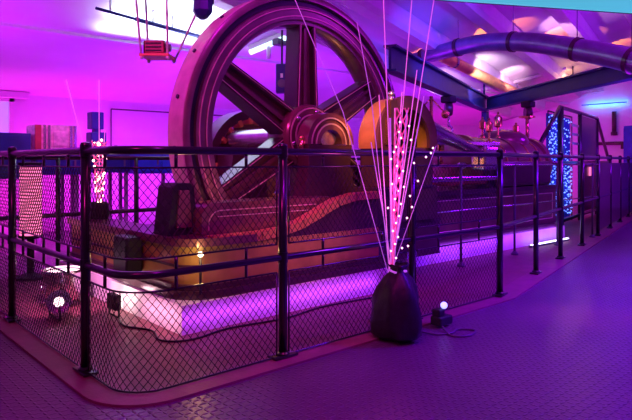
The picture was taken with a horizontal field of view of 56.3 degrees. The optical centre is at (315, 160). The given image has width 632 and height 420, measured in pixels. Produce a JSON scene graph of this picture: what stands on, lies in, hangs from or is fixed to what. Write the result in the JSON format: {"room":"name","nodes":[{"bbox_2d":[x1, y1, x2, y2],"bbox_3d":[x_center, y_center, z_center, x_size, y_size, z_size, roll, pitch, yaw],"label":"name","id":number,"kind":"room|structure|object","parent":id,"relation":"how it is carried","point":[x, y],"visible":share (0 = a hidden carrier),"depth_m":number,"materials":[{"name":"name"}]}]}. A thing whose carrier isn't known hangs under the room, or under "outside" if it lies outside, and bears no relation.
{"room":"museum","nodes":[
{"label":"museum","id":0,"kind":"room"},
{"bbox_2d":[91,201,109,219],"bbox_3d":[-1.791,0.408,4.879,0.158,0.140,0.160,0,0,-42],"label":"pot","id":1,"kind":"object","parent":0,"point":[96,205],"depth_m":4.82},
{"bbox_2d":[0,95,478,234],"bbox_3d":[-1.956,0.030,10.430,17.300,2.000,0.150,0,0,-42],"label":"wall","id":2,"kind":"structure","parent":0,"point":[129,128],"depth_m":9.27,"materials":[{"name":"paint"}]},
{"bbox_2d":[0,98,13,132],"bbox_3d":[-4.676,-0.365,7.846,1.200,1.020,0.070,0,0,-42],"label":"window","id":3,"kind":"structure","parent":2,"relation":"in","point":[6,104],"depth_m":8.19,"materials":[{"name":"grey"}]},
{"bbox_2d":[0,90,29,99],"bbox_3d":[-4.633,-0.915,7.798,1.550,0.090,0.160,0,0,-42],"label":"box","id":4,"kind":"object","parent":2,"relation":"attached to","point":[3,94],"visible":1,"depth_m":8.13,"materials":[{"name":"paint"}]},
{"bbox_2d":[110,108,222,145],"bbox_3d":[-2.280,-0.495,9.998,2.459,0.650,0.024,0,0,-42],"label":"conduit","id":5,"kind":"object","parent":2,"relation":"attached to","point":[111,109],"visible":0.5,"depth_m":9.22,"materials":[{"name":"grey plastic"}]},
{"bbox_2d":[0,0,630,126],"bbox_3d":[2.430,-1.885,5.531,17.300,1.950,13.300,0,0,-42],"label":"ceiling","id":6,"kind":"structure","parent":0,"point":[38,63],"depth_m":7.90,"materials":[{"name":"paint"}]},
{"bbox_2d":[95,0,199,37],"bbox_3d":[-1.675,-1.524,6.448,0.048,0.243,1.577,0,0,40],"label":"track","id":7,"kind":"object","parent":6,"relation":"hanging from","point":[152,23],"visible":0.7,"depth_m":6.33,"materials":[{"name":"metal"}]},
{"bbox_2d":[135,0,195,63],"bbox_3d":[-1.107,-1.521,5.046,0.924,1.359,0.386,0,0,-5],"label":"shelf","id":8,"kind":"object","parent":6,"relation":"hanging from","point":[149,57],"visible":1,"depth_m":4.90,"materials":[{"name":"red metal"}]},
{"bbox_2d":[143,40,171,52],"bbox_3d":[-1.336,-0.956,5.016,0.225,0.115,0.167,0,0,1],"label":"crate","id":9,"kind":"object","parent":8,"relation":"on","point":[149,46],"visible":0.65,"depth_m":4.94,"materials":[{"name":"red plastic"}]},
{"bbox_2d":[193,0,213,19],"bbox_3d":[-0.901,-1.713,4.698,0.158,1.176,0.169,0,0,13],"label":"stage light","id":10,"kind":"object","parent":6,"relation":"hanging from","point":[202,9],"visible":1,"depth_m":4.64,"materials":[{"name":"blue paint"}]},
{"bbox_2d":[248,33,285,59],"bbox_3d":[-0.526,-1.505,7.551,0.708,0.403,0.188,0,0,24],"label":"tube light","id":11,"kind":"object","parent":6,"relation":"attached to","point":[275,40],"visible":0.62,"depth_m":7.54,"materials":[{"name":"grey plastic"}]},
{"bbox_2d":[276,30,284,93],"bbox_3d":[-0.403,-1.290,6.991,0.140,0.973,0.147,0,0,0],"label":"loudspeaker","id":12,"kind":"object","parent":6,"relation":"hanging from","point":[280,68],"visible":0.71,"depth_m":6.93,"materials":[{"name":"blue paint"}]},
{"bbox_2d":[213,0,510,118],"bbox_3d":[1.025,-1.552,9.060,0.260,1.093,11.996,0,0,35],"label":"trim","id":13,"kind":"structure","parent":6,"relation":"attached to","point":[505,112],"depth_m":9.07,"materials":[{"name":"paint"}]},
{"bbox_2d":[383,44,488,111],"bbox_3d":[1.992,-1.230,8.689,0.140,0.580,5.575,0,0,26],"label":"beam","id":14,"kind":"structure","parent":6,"relation":"attached to","point":[434,79],"depth_m":7.58,"materials":[{"name":"blue metal"}]},
{"bbox_2d":[441,95,455,131],"bbox_3d":[1.919,-0.659,8.539,0.198,0.562,0.198,0,0,-42],"label":"hoist","id":15,"kind":"object","parent":14,"relation":"hanging from","point":[449,100],"visible":0.78,"depth_m":8.47,"materials":[{"name":"metal"}]},
{"bbox_2d":[481,111,488,132],"bbox_3d":[3.210,0.048,11.196,0.240,1.965,0.240,0,0,-42],"label":"support post","id":16,"kind":"object","parent":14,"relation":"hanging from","point":[485,114],"visible":0.18,"depth_m":11.16,"materials":[{"name":"blue metal"}]},
{"bbox_2d":[335,0,544,110],"bbox_3d":[1.662,-1.764,8.611,0.260,1.245,11.996,0,0,35],"label":"trim","id":17,"kind":"structure","parent":6,"relation":"attached to","point":[397,19],"depth_m":7.88,"materials":[{"name":"paint"}]},
{"bbox_2d":[439,57,519,91],"bbox_3d":[3.037,-1.507,10.363,0.196,0.591,3.926,0,0,37],"label":"ceiling pipe","id":18,"kind":"object","parent":6,"relation":"hanging from","point":[456,63],"visible":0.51,"depth_m":9.80,"materials":[{"name":"metal"}]},
{"bbox_2d":[446,1,581,97],"bbox_3d":[2.292,-2.034,8.167,0.260,1.276,11.996,0,0,35],"label":"trim","id":19,"kind":"structure","parent":6,"relation":"attached to","point":[487,17],"depth_m":8.55,"materials":[{"name":"paint"}]},
{"bbox_2d":[477,67,566,91],"bbox_3d":[3.860,-1.549,11.514,2.015,0.561,0.070,0,0,3],"label":"ceiling pipe","id":20,"kind":"object","parent":6,"relation":"attached to","point":[563,68],"visible":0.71,"depth_m":11.48,"materials":[{"name":"white metal"}]},
{"bbox_2d":[413,6,631,74],"bbox_3d":[2.557,-1.719,7.563,0.473,2.002,4.196,0,0,-38],"label":"ventilation duct","id":21,"kind":"object","parent":6,"relation":"hanging from","point":[609,55],"visible":0.76,"depth_m":7.24,"materials":[{"name":"metal"}]},
{"bbox_2d":[435,0,631,13],"bbox_3d":[1.731,-1.936,4.620,1.601,1.568,0.080,0,0,0],"label":"box","id":22,"kind":"object","parent":6,"relation":"hanging from","point":[609,6],"visible":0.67,"depth_m":4.58,"materials":[{"name":"teal"}]},
{"bbox_2d":[485,67,631,109],"bbox_3d":[3.534,-1.840,8.385,0.140,1.760,5.460,0,0,-7],"label":"beam","id":23,"kind":"structure","parent":6,"relation":"attached to","point":[601,76],"depth_m":8.42,"materials":[{"name":"blue metal"}]},
{"bbox_2d":[521,101,534,118],"bbox_3d":[3.408,-0.499,9.484,0.198,0.922,0.198,0,0,-42],"label":"hoist","id":24,"kind":"object","parent":23,"relation":"hanging from","point":[527,105],"visible":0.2,"depth_m":9.41,"materials":[{"name":"metal"}]},
{"bbox_2d":[545,8,602,67],"bbox_3d":[2.929,-2.217,7.718,0.260,1.066,11.996,0,0,35],"label":"trim","id":25,"kind":"structure","parent":6,"relation":"attached to","point":[567,19],"depth_m":9.05,"materials":[{"name":"paint"}]},
{"bbox_2d":[550,89,603,97],"bbox_3d":[6.228,-1.577,13.465,3.234,0.488,0.070,0,0,-22],"label":"ceiling pipe","id":26,"kind":"object","parent":6,"relation":"attached to","point":[600,90],"visible":0.36,"depth_m":13.43,"materials":[{"name":"white metal"}]},
{"bbox_2d":[624,14,630,26],"bbox_3d":[3.567,-2.361,7.269,0.260,0.777,11.996,0,0,35],"label":"trim","id":27,"kind":"structure","parent":6,"relation":"attached to","point":[628,16],"depth_m":9.39,"materials":[{"name":"paint"}]},
{"bbox_2d":[0,205,631,419],"bbox_3d":[2.430,1.087,5.531,17.000,0.126,13.000,0,0,-42],"label":"floor","id":28,"kind":"structure","parent":0,"point":[561,349],"depth_m":3.03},
{"bbox_2d":[0,132,30,247],"bbox_3d":[-3.977,0.350,6.886,1.060,1.360,0.635,0,0,-42],"label":"cabinet","id":29,"kind":"object","parent":28,"relation":"on","point":[21,141],"visible":0.4,"depth_m":6.89,"materials":[{"name":"metal"}]},
{"bbox_2d":[16,161,42,281],"bbox_3d":[-2.491,0.514,5.152,0.280,1.020,0.280,0,0,-42],"label":"lamp","id":30,"kind":"object","parent":28,"relation":"on","point":[30,238],"visible":0.51,"depth_m":5.08,"materials":[{"name":"grey"}]},
{"bbox_2d":[31,155,79,245],"bbox_3d":[-3.321,0.470,7.405,0.530,1.120,0.635,0,0,-42],"label":"base cabinet","id":31,"kind":"object","parent":28,"relation":"on","point":[47,162],"visible":0.16,"depth_m":7.28,"materials":[{"name":"metal"}]},
{"bbox_2d":[26,124,76,149],"bbox_3d":[-3.289,-0.265,7.350,0.505,0.350,0.380,0,0,-42],"label":"flight case","id":32,"kind":"object","parent":31,"relation":"on","point":[42,136],"visible":0.81,"depth_m":7.19,"materials":[{"name":"metal"}]},
{"bbox_2d":[46,290,70,320],"bbox_3d":[-1.676,0.926,3.838,0.149,0.190,0.206,0,0,-26],"label":"spotlight","id":33,"kind":"object","parent":28,"relation":"on","point":[56,290],"visible":0.41,"depth_m":3.79,"materials":[{"name":"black metal"}]},
{"bbox_2d":[40,265,79,306],"bbox_3d":[-1.783,0.896,4.166,0.294,0.267,0.300,0,0,-42],"label":"spotlight","id":34,"kind":"object","parent":28,"relation":"on","point":[74,269],"visible":0.35,"depth_m":4.09,"materials":[{"name":"silver metal"}]},
{"bbox_2d":[70,154,129,236],"bbox_3d":[-2.854,0.460,7.783,0.590,1.140,0.635,0,0,-42],"label":"base cabinet","id":35,"kind":"object","parent":28,"relation":"on","point":[110,163],"visible":0.35,"depth_m":7.75,"materials":[{"name":"blue paint"}]},
{"bbox_2d":[86,112,105,146],"bbox_3d":[-2.849,-0.370,7.650,0.200,0.520,0.180,0,0,-42],"label":"speaker","id":36,"kind":"object","parent":35,"relation":"on","point":[92,117],"visible":0.73,"depth_m":7.58},
{"bbox_2d":[107,292,122,317],"bbox_3d":[-1.325,0.948,3.887,0.061,0.148,0.164,0,0,-42],"label":"floodlight","id":37,"kind":"object","parent":28,"relation":"on","point":[119,298],"visible":0.61,"depth_m":3.84,"materials":[{"name":"grey metal"}]},
{"bbox_2d":[118,154,171,222],"bbox_3d":[-2.304,0.430,8.248,0.730,1.200,0.635,0,0,-42],"label":"table","id":38,"kind":"object","parent":28,"relation":"on","point":[141,163],"visible":0.26,"depth_m":7.98,"materials":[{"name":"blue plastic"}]},
{"bbox_2d":[0,156,359,265],"bbox_3d":[0.083,0.487,7.658,8.260,1.074,0.080,0,0,-42],"label":"railing","id":39,"kind":"object","parent":28,"relation":"on","point":[57,158],"visible":0.07,"depth_m":5.76,"materials":[{"name":"black metal"}]},
{"bbox_2d":[198,252,202,294],"bbox_3d":[-0.693,0.671,3.540,0.030,0.257,0.030,0,0,-19],"label":"lamp","id":40,"kind":"object","parent":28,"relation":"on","point":[201,255],"visible":0.66,"depth_m":3.54,"materials":[{"name":"gold"}]},
{"bbox_2d":[212,111,275,196],"bbox_3d":[-0.680,0.165,6.082,1.120,1.370,0.290,0,0,-42],"label":"generator","id":41,"kind":"object","parent":28,"relation":"on","point":[224,125],"visible":0.18,"depth_m":5.86,"materials":[{"name":"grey metal"}]},
{"bbox_2d":[118,297,371,341],"bbox_3d":[-0.258,1.018,3.858,1.946,0.010,0.638,0,0,-20],"label":"cable","id":42,"kind":"object","parent":28,"relation":"on","point":[122,324],"visible":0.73,"depth_m":3.62,"materials":[{"name":"black rubber"}]},
{"bbox_2d":[65,91,555,299],"bbox_3d":[0.716,0.050,6.208,6.008,1.600,2.055,0,0,-42],"label":"engine","id":43,"kind":"object","parent":28,"relation":"on","point":[430,134],"visible":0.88,"depth_m":4.70,"materials":[{"name":"orange metal"}]},
{"bbox_2d":[66,80,109,219],"bbox_3d":[-1.863,-0.094,4.815,0.350,1.144,0.160,0,0,-42],"label":"lamp","id":44,"kind":"object","parent":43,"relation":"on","point":[99,141],"visible":0.53,"depth_m":4.85,"materials":[{"name":"grey"}]},
{"bbox_2d":[168,0,395,200],"bbox_3d":[-0.289,-0.207,5.334,2.386,2.408,1.331,0,0,-30],"label":"flywheel","id":45,"kind":"object","parent":43,"relation":"attached to","point":[208,68],"visible":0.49,"depth_m":4.76,"materials":[{"name":"paint"}]},
{"bbox_2d":[358,96,436,149],"bbox_3d":[0.718,-0.329,5.119,0.794,0.456,0.230,0,0,-42],"label":"hood","id":46,"kind":"object","parent":43,"relation":"attached to","point":[426,139],"depth_m":5.07,"materials":[{"name":"orange metal"}]},
{"bbox_2d":[59,225,564,335],"bbox_3d":[0.711,0.940,6.207,5.900,0.180,2.100,0,0,-42],"label":"plinth","id":47,"kind":"object","parent":28,"relation":"on","point":[523,239],"visible":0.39,"depth_m":4.03,"materials":[{"name":"paint"}]},
{"bbox_2d":[0,213,631,407],"bbox_3d":[2.273,1.024,7.361,11.297,0.012,3.365,0,0,-42],"label":"trim","id":48,"kind":"structure","parent":28,"relation":"on","point":[89,388],"depth_m":3.06,"materials":[{"name":"paint"}]},
{"bbox_2d":[0,142,631,392],"bbox_3d":[2.289,0.466,7.419,11.239,1.108,3.298,0,0,-42],"label":"guard railing","id":49,"kind":"object","parent":48,"relation":"on","point":[613,180],"visible":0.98,"depth_m":3.12,"materials":[{"name":"black metal"}]},
{"bbox_2d":[295,0,435,341],"bbox_3d":[0.276,-0.036,3.387,0.940,2.108,0.284,0,0,-6],"label":"lamp","id":50,"kind":"object","parent":48,"relation":"on","point":[395,313],"visible":1,"depth_m":3.37,"materials":[{"name":"grey"}]},
{"bbox_2d":[431,302,452,326],"bbox_3d":[0.784,0.948,3.682,0.130,0.140,0.080,0,0,-42],"label":"lamp","id":51,"kind":"object","parent":28,"relation":"on","point":[439,318],"visible":1,"depth_m":3.65,"materials":[{"name":"grey"}]},
{"bbox_2d":[422,326,475,336],"bbox_3d":[0.792,1.018,3.523,0.349,0.024,0.163,0,0,1],"label":"cable","id":52,"kind":"object","parent":28,"relation":"on","point":[444,329],"visible":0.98,"depth_m":3.49,"materials":[{"name":"grey plastic"}]},
{"bbox_2d":[432,163,597,266],"bbox_3d":[2.222,0.524,6.499,4.420,0.999,0.080,0,0,-43],"label":"guard rail","id":53,"kind":"object","parent":28,"relation":"on","point":[514,252],"visible":0.66,"depth_m":6.45,"materials":[{"name":"metal"}]},
{"bbox_2d":[529,238,568,247],"bbox_3d":[2.883,1.006,7.275,0.950,0.037,0.046,0,0,-42],"label":"strip light","id":54,"kind":"object","parent":28,"relation":"on","point":[564,239],"visible":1,"depth_m":7.22,"materials":[{"name":"grey plastic"}]},
{"bbox_2d":[546,110,571,217],"bbox_3d":[3.973,0.130,9.604,0.046,1.800,1.608,0,0,36],"label":"curtain","id":55,"kind":"object","parent":28,"relation":"on","point":[551,138],"visible":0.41,"depth_m":9.91,"materials":[{"name":"glowing blue led lights"},{"name":"plastic"}]},
{"bbox_2d":[539,105,608,224],"bbox_3d":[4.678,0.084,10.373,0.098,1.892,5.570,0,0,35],"label":"staircase","id":56,"kind":"structure","parent":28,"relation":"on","point":[589,129],"depth_m":10.48,"materials":[{"name":"black metal"}]},
{"bbox_2d":[623,126,631,162],"bbox_3d":[6.649,0.155,11.941,0.567,1.750,0.620,0,0,-22],"label":"locker","id":57,"kind":"object","parent":28,"relation":"on","point":[627,130],"visible":0.41,"depth_m":11.98,"materials":[{"name":"blue metal"}]},
{"bbox_2d":[479,80,631,203],"bbox_3d":[8.819,-0.845,11.251,0.150,3.750,13.000,0,0,-42],"label":"wall","id":58,"kind":"structure","parent":0,"point":[619,92],"depth_m":13.64,"materials":[{"name":"paint"}]},
{"bbox_2d":[0,22,569,103],"bbox_3d":[-0.251,-1.385,8.526,17.000,0.050,0.040,0,0,-42],"label":"trim","id":59,"kind":"structure","parent":58,"relation":"attached to","point":[1,23],"depth_m":6.69,"materials":[{"name":"paint"}]},
{"bbox_2d":[581,101,626,105],"bbox_3d":[6.606,-1.309,13.501,0.145,0.022,1.000,0,0,-42],"label":"wall lamp","id":60,"kind":"object","parent":58,"relation":"attached to","point":[626,101],"visible":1,"depth_m":13.44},
{"bbox_2d":[599,141,622,148],"bbox_3d":[6.750,-0.354,13.359,0.114,0.168,0.900,0,0,-42],"label":"pipe","id":61,"kind":"object","parent":58,"relation":"attached to","point":[620,142],"visible":0.43,"depth_m":13.32,"materials":[{"name":"metal"}]},
{"bbox_2d":[611,111,617,135],"bbox_3d":[6.750,-0.845,13.359,0.140,0.550,0.140,0,0,-42],"label":"pipe","id":62,"kind":"object","parent":58,"relation":"attached to","point":[614,132],"visible":1,"depth_m":13.32,"materials":[{"name":"metal"}]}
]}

